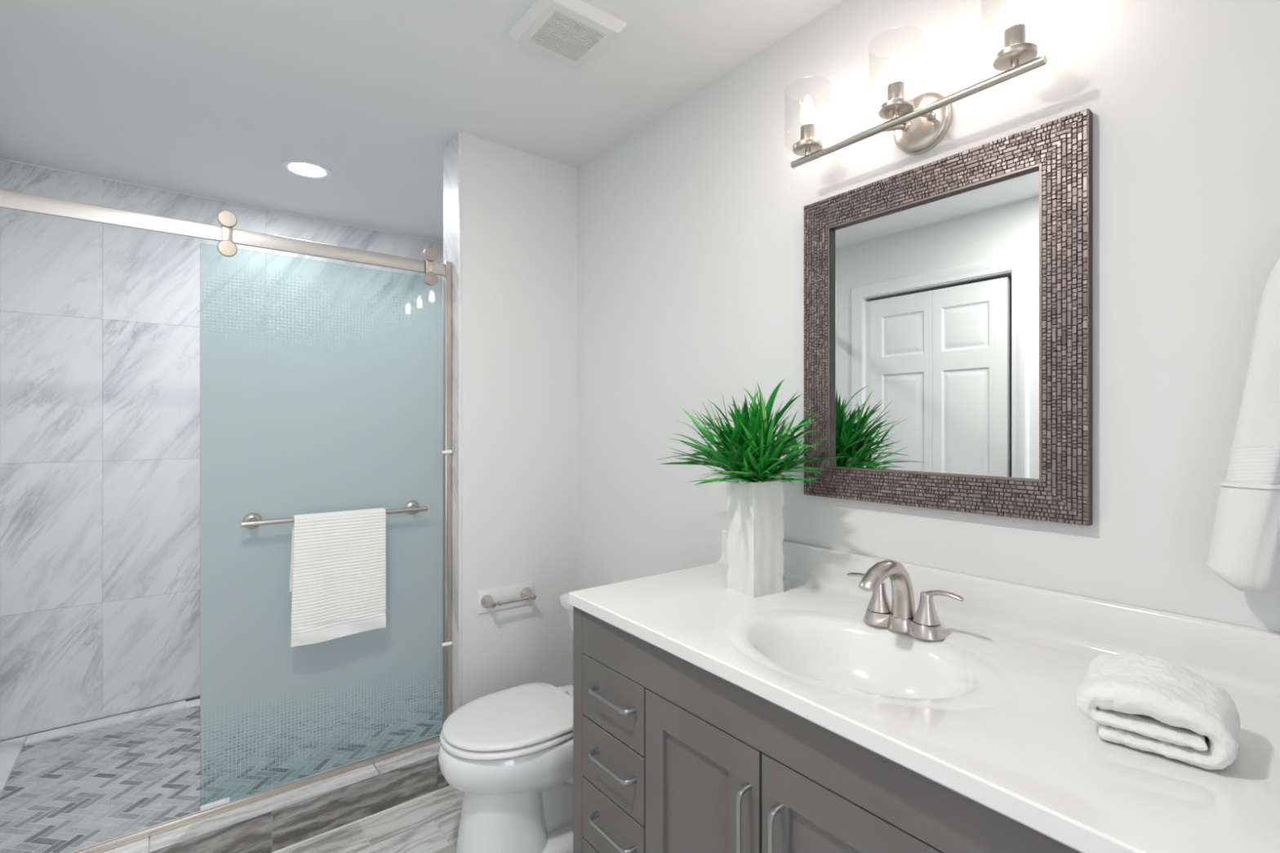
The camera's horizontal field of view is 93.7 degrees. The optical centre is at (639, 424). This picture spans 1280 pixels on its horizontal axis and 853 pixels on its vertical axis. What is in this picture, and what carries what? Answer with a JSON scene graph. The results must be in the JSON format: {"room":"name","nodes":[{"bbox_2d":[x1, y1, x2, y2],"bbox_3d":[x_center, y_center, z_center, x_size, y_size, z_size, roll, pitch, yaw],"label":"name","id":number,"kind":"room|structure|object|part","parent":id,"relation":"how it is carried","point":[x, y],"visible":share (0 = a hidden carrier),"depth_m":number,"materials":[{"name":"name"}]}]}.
{"room":"bathroom","nodes":[
{"label":"bathroom","id":0,"kind":"room"},
{"bbox_2d":[0,158,443,741],"bbox_3d":[-1.919,0.181,3.114,1.930,2.560,0.130,0,0,-38],"label":"wall","id":1,"kind":"structure","parent":0,"point":[100,323],"depth_m":2.68,"materials":[{"name":"white tile"}]},
{"bbox_2d":[0,661,462,852],"bbox_3d":[-0.081,1.382,0.761,2.170,0.159,6.100,0,0,-38],"label":"floor","id":2,"kind":"structure","parent":0,"point":[73,787],"depth_m":2.21,"materials":[{"name":"white tile"}]},
{"bbox_2d":[68,734,451,852],"bbox_3d":[-1.275,1.275,1.868,1.410,0.134,0.146,0,0,-38],"label":"curb","id":3,"kind":"object","parent":2,"relation":"on","point":[280,822],"visible":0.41,"depth_m":1.95,"materials":[{"name":"white tile"}]},
{"bbox_2d":[0,189,452,852],"bbox_3d":[-1.285,0.290,1.885,1.405,1.835,0.067,0,0,-38],"label":"shower door frame","id":4,"kind":"structure","parent":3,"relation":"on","point":[11,200],"depth_m":2.02,"materials":[{"name":"silver metal"}]},
{"bbox_3d":[-1.294,-0.594,1.876,1.381,0.046,0.013,0,0,-38],"label":"header rail","id":5,"kind":"part","parent":4,"relation":"part of","materials":[{"name":"silver metal"}]},
{"bbox_2d":[200,210,443,806],"bbox_3d":[-1.035,0.262,2.051,0.754,1.852,0.080,0,0,-38],"label":"sliding shower door","id":6,"kind":"structure","parent":4,"relation":"attached to","point":[283,439],"depth_m":2.02,"materials":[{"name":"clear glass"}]},
{"bbox_3d":[-1.226,0.308,1.902,0.052,0.052,0.064,0,0,-38],"label":"bar post","id":7,"kind":"part","parent":6,"relation":"part of","materials":[{"name":"silver metal"}]},
{"bbox_2d":[288,507,386,647],"bbox_3d":[-1.011,0.501,2.020,0.290,0.419,0.065,0,0,-38],"label":"hand towel","id":8,"kind":"object","parent":6,"relation":"hanging from","point":[337,585],"visible":1,"depth_m":2.00,"materials":[{"name":"white fabric"}]},
{"bbox_3d":[-0.830,0.308,2.212,0.052,0.052,0.064,0,0,-38],"label":"bar post","id":9,"kind":"part","parent":6,"relation":"part of","materials":[{"name":"silver metal"}]},
{"bbox_2d":[437,591,573,852],"bbox_3d":[-0.288,0.988,1.977,0.744,0.706,0.476,0,0,-38],"label":"toilet","id":10,"kind":"object","parent":2,"relation":"on","point":[509,751],"visible":0.57,"depth_m":1.78,"materials":[{"name":"white ceramic"}]},
{"bbox_3d":[-0.332,1.046,1.942,0.632,0.189,0.386,0,0,-38],"label":"bowl","id":11,"kind":"part","parent":10,"relation":"part of","materials":[{"name":"white ceramic"}]},
{"bbox_3d":[-0.406,0.940,1.884,0.426,0.016,0.374,0,0,-38],"label":"seat","id":12,"kind":"part","parent":10,"relation":"part of","materials":[{"name":"white plastic"}]},
{"bbox_3d":[-0.402,0.917,1.888,0.425,0.017,0.366,0,0,-38],"label":"lid","id":13,"kind":"part","parent":10,"relation":"part of","materials":[{"name":"white plastic"}]},
{"bbox_3d":[-0.089,0.655,2.132,0.240,0.041,0.476,0,0,-38],"label":"tank lid","id":14,"kind":"part","parent":10,"relation":"part of","materials":[{"name":"white ceramic"}]},
{"bbox_3d":[-0.084,0.817,2.136,0.213,0.279,0.444,0,0,-38],"label":"tank","id":15,"kind":"part","parent":10,"relation":"part of","materials":[{"name":"white ceramic"}]},
{"bbox_2d":[573,606,1081,852],"bbox_3d":[0.420,0.900,1.200,0.596,0.882,1.234,0,0,-38],"label":"vanity cabinet","id":16,"kind":"object","parent":2,"relation":"on","point":[671,755],"visible":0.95,"depth_m":1.12,"materials":[{"name":"grey paint"}]},
{"bbox_3d":[-0.060,1.119,1.397,0.020,0.192,0.244,0,0,-38],"label":"drawer","id":17,"kind":"part","parent":16,"relation":"part of","materials":[{"name":"grey paint"}]},
{"bbox_3d":[-0.067,0.929,1.365,0.030,0.012,0.156,0,0,-38],"label":"drawer handle","id":18,"kind":"part","parent":16,"relation":"part of","materials":[{"name":"grey metal"}]},
{"bbox_3d":[-0.067,0.777,1.365,0.030,0.012,0.156,0,0,-38],"label":"drawer handle","id":19,"kind":"part","parent":16,"relation":"part of","materials":[{"name":"grey metal"}]},
{"bbox_3d":[-0.067,0.625,1.365,0.030,0.012,0.156,0,0,-38],"label":"drawer handle","id":20,"kind":"part","parent":16,"relation":"part of","materials":[{"name":"grey metal"}]},
{"bbox_3d":[-0.060,0.946,1.397,0.020,0.148,0.244,0,0,-38],"label":"drawer","id":21,"kind":"part","parent":16,"relation":"part of","materials":[{"name":"grey paint"}]},
{"bbox_3d":[-0.060,0.794,1.397,0.020,0.148,0.244,0,0,-38],"label":"drawer","id":22,"kind":"part","parent":16,"relation":"part of","materials":[{"name":"grey paint"}]},
{"bbox_3d":[-0.060,0.642,1.397,0.020,0.149,0.244,0,0,-38],"label":"drawer","id":23,"kind":"part","parent":16,"relation":"part of","materials":[{"name":"grey paint"}]},
{"bbox_3d":[0.117,0.891,1.171,0.020,0.648,0.317,0,0,-38],"label":"cabinet door","id":24,"kind":"part","parent":16,"relation":"part of","materials":[{"name":"grey paint"}]},
{"bbox_3d":[0.181,0.712,1.048,0.030,0.161,0.012,0,0,-38],"label":"door handle","id":25,"kind":"part","parent":16,"relation":"part of","materials":[{"name":"grey metal"}]},
{"bbox_3d":[0.224,0.712,0.993,0.030,0.161,0.012,0,0,-38],"label":"door handle","id":26,"kind":"part","parent":16,"relation":"part of","materials":[{"name":"grey metal"}]},
{"bbox_3d":[0.317,0.891,0.915,0.020,0.648,0.322,0,0,-38],"label":"cabinet door","id":27,"kind":"part","parent":16,"relation":"part of","materials":[{"name":"grey paint"}]},
{"bbox_2d":[568,528,1279,852],"bbox_3d":[0.412,0.440,1.197,0.612,0.228,1.259,0,0,-38],"label":"countertop","id":28,"kind":"structure","parent":16,"relation":"on","point":[988,712],"depth_m":0.99,"materials":[{"name":"white stone"}]},
{"bbox_2d":[726,480,784,597],"bbox_3d":[0.295,0.282,1.539,0.104,0.283,0.106,0,0,-32],"label":"vase","id":29,"kind":"object","parent":28,"relation":"on","point":[755,556],"visible":0.94,"depth_m":1.50,"materials":[{"name":"white ceramic"}]},
{"bbox_2d":[654,379,841,486],"bbox_3d":[0.280,0.025,1.521,0.456,0.274,0.425,0,0,15],"label":"grass plant","id":30,"kind":"object","parent":29,"relation":"in","point":[745,455],"visible":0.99,"depth_m":1.48,"materials":[{"name":"green plant"}]},
{"bbox_2d":[847,559,964,640],"bbox_3d":[0.530,0.349,1.251,0.196,0.150,0.196,0,0,2],"label":"faucet","id":31,"kind":"object","parent":28,"relation":"on","point":[924,624],"visible":1,"depth_m":1.22,"materials":[{"name":"silver metal"}]},
{"bbox_3d":[0.496,0.341,1.318,0.021,0.028,0.084,0,0,-38],"label":"lever","id":32,"kind":"part","parent":31,"relation":"part of","materials":[{"name":"silver metal"}]},
{"bbox_3d":[0.516,0.368,1.293,0.050,0.059,0.050,0,0,-38],"label":"handle","id":33,"kind":"part","parent":31,"relation":"part of","materials":[{"name":"silver metal"}]},
{"bbox_3d":[0.503,0.338,1.218,0.170,0.128,0.048,0,0,-38],"label":"spout","id":34,"kind":"part","parent":31,"relation":"part of","materials":[{"name":"silver metal"}]},
{"bbox_3d":[0.579,0.368,1.213,0.050,0.059,0.050,0,0,-38],"label":"handle","id":35,"kind":"part","parent":31,"relation":"part of","materials":[{"name":"silver metal"}]},
{"bbox_3d":[0.598,0.341,1.187,0.021,0.028,0.084,0,0,-38],"label":"lever","id":36,"kind":"part","parent":31,"relation":"part of","materials":[{"name":"silver metal"}]},
{"bbox_2d":[1075,652,1240,769],"bbox_3d":[0.699,0.377,0.814,0.165,0.096,0.139,0,0,44],"label":"folded towel","id":37,"kind":"object","parent":28,"relation":"on","point":[1140,701],"visible":1,"depth_m":0.78,"materials":[{"name":"white fabric"}]},
{"bbox_2d":[0,0,842,241],"bbox_3d":[-0.081,-1.149,0.761,2.170,0.100,6.100,0,0,-38],"label":"ceiling","id":38,"kind":"structure","parent":0,"point":[203,98],"depth_m":1.95,"materials":[{"name":"white paint"}]},
{"bbox_2d":[280,159,333,179],"bbox_3d":[-1.431,-1.096,2.581,0.196,0.006,0.196,0,0,-38],"label":"recessed light","id":39,"kind":"object","parent":38,"relation":"in","point":[300,168],"visible":1,"depth_m":2.57,"materials":[{"name":"white plastic"}]},
{"bbox_2d":[506,0,626,68],"bbox_3d":[-0.203,-1.084,1.659,0.240,0.030,0.240,0,0,-38],"label":"exhaust fan cover","id":40,"kind":"object","parent":38,"relation":"attached to","point":[570,32],"visible":1,"depth_m":1.63,"materials":[{"name":"white plastic"}]},
{"bbox_2d":[528,10,605,62],"bbox_3d":[-0.203,-1.070,1.659,0.156,0.003,0.156,0,0,-38],"label":"grille","id":41,"kind":"object","parent":40,"relation":"attached to","point":[564,35],"depth_m":1.65,"materials":[{"name":"white plastic"}]},
{"bbox_2d":[443,131,577,713],"bbox_3d":[-0.526,0.121,2.476,0.521,2.440,0.178,0,0,-38],"label":"wall partition","id":42,"kind":"structure","parent":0,"point":[510,215],"depth_m":2.38,"materials":[{"name":"white paint"}]},
{"bbox_3d":[-0.676,0.121,2.252,0.010,2.440,0.010,0,0,-38],"label":"edge trim","id":43,"kind":"part","parent":42,"relation":"part of","materials":[{"name":"white paint"}]},
{"bbox_2d":[477,581,536,613],"bbox_3d":[-0.504,0.678,2.334,0.234,0.086,0.080,0,0,-38],"label":"toilet paper holder","id":44,"kind":"object","parent":42,"relation":"attached to","point":[514,595],"visible":1,"depth_m":2.35,"materials":[{"name":"silver metal"}]},
{"bbox_3d":[-0.568,0.678,2.280,0.049,0.049,0.072,0,0,-38],"label":"post","id":45,"kind":"part","parent":44,"relation":"part of","materials":[{"name":"silver metal"}]},
{"bbox_3d":[-0.435,0.678,2.383,0.049,0.049,0.072,0,0,-38],"label":"post","id":46,"kind":"part","parent":44,"relation":"part of","materials":[{"name":"silver metal"}]},
{"bbox_2d":[577,0,1279,633],"bbox_3d":[0.727,0.181,1.393,0.120,2.560,6.100,0,0,-38],"label":"wall","id":47,"kind":"structure","parent":0,"point":[691,225],"depth_m":1.33,"materials":[{"name":"white paint"}]},
{"bbox_2d":[790,0,1047,168],"bbox_3d":[0.587,-0.732,1.331,0.176,0.208,0.578,0,0,-38],"label":"vanity light","id":48,"kind":"object","parent":47,"relation":"attached to","point":[918,124],"visible":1,"depth_m":1.31,"materials":[{"name":"silver metal"}]},
{"bbox_3d":[0.418,-0.782,1.495,0.035,0.080,0.035,0,0,-38],"label":"bulb","id":49,"kind":"part","parent":48,"relation":"part of","materials":[{"name":"white glass"}]},
{"bbox_3d":[0.560,-0.782,1.313,0.035,0.080,0.035,0,0,-38],"label":"bulb","id":50,"kind":"part","parent":48,"relation":"part of","materials":[{"name":"white glass"}]},
{"bbox_3d":[0.581,-0.681,1.371,0.099,0.046,0.020,0,0,-35],"label":"arm","id":51,"kind":"part","parent":48,"relation":"part of","materials":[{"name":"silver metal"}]},
{"bbox_3d":[0.624,-0.681,1.316,0.021,0.046,0.101,0,0,43],"label":"arm","id":52,"kind":"part","parent":48,"relation":"part of","materials":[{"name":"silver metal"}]},
{"bbox_3d":[0.705,-0.782,1.128,0.035,0.080,0.035,0,0,-38],"label":"bulb","id":53,"kind":"part","parent":48,"relation":"part of","materials":[{"name":"white glass"}]},
{"bbox_2d":[803,108,1093,525],"bbox_3d":[0.646,-0.201,1.374,0.028,0.777,0.637,0,0,-38],"label":"wall mirror","id":54,"kind":"object","parent":47,"relation":"attached to","point":[948,301],"visible":0.98,"depth_m":1.30,"materials":[{"name":"grey mirror"}]},
{"bbox_2d":[832,168,1039,479],"bbox_3d":[0.649,-0.201,1.376,0.003,0.619,0.479,0,0,-38],"label":"mirror glass","id":55,"kind":"object","parent":54,"relation":"attached to","point":[935,296],"depth_m":1.34,"materials":[{"name":"silver mirror"}]},
{"bbox_2d":[715,528,1279,705],"bbox_3d":[0.635,0.375,1.371,0.048,0.098,1.259,0,0,-38],"label":"backsplash","id":56,"kind":"structure","parent":47,"relation":"attached to","point":[1242,660],"depth_m":1.14,"materials":[{"name":"white stone"}]},
{"bbox_3d":[0.986,-0.335,0.886,0.093,0.158,0.041,0,0,-38],"label":"robe hook","id":57,"kind":"object","parent":47,"relation":"attached to","visible":0},
{"bbox_2d":[1205,258,1279,593],"bbox_3d":[0.942,-0.007,0.910,0.080,0.516,0.121,0,0,-38],"label":"hand towel","id":58,"kind":"object","parent":57,"relation":"hanging from","point":[1244,551],"visible":1,"depth_m":0.89,"materials":[{"name":"white fabric"}]}
]}

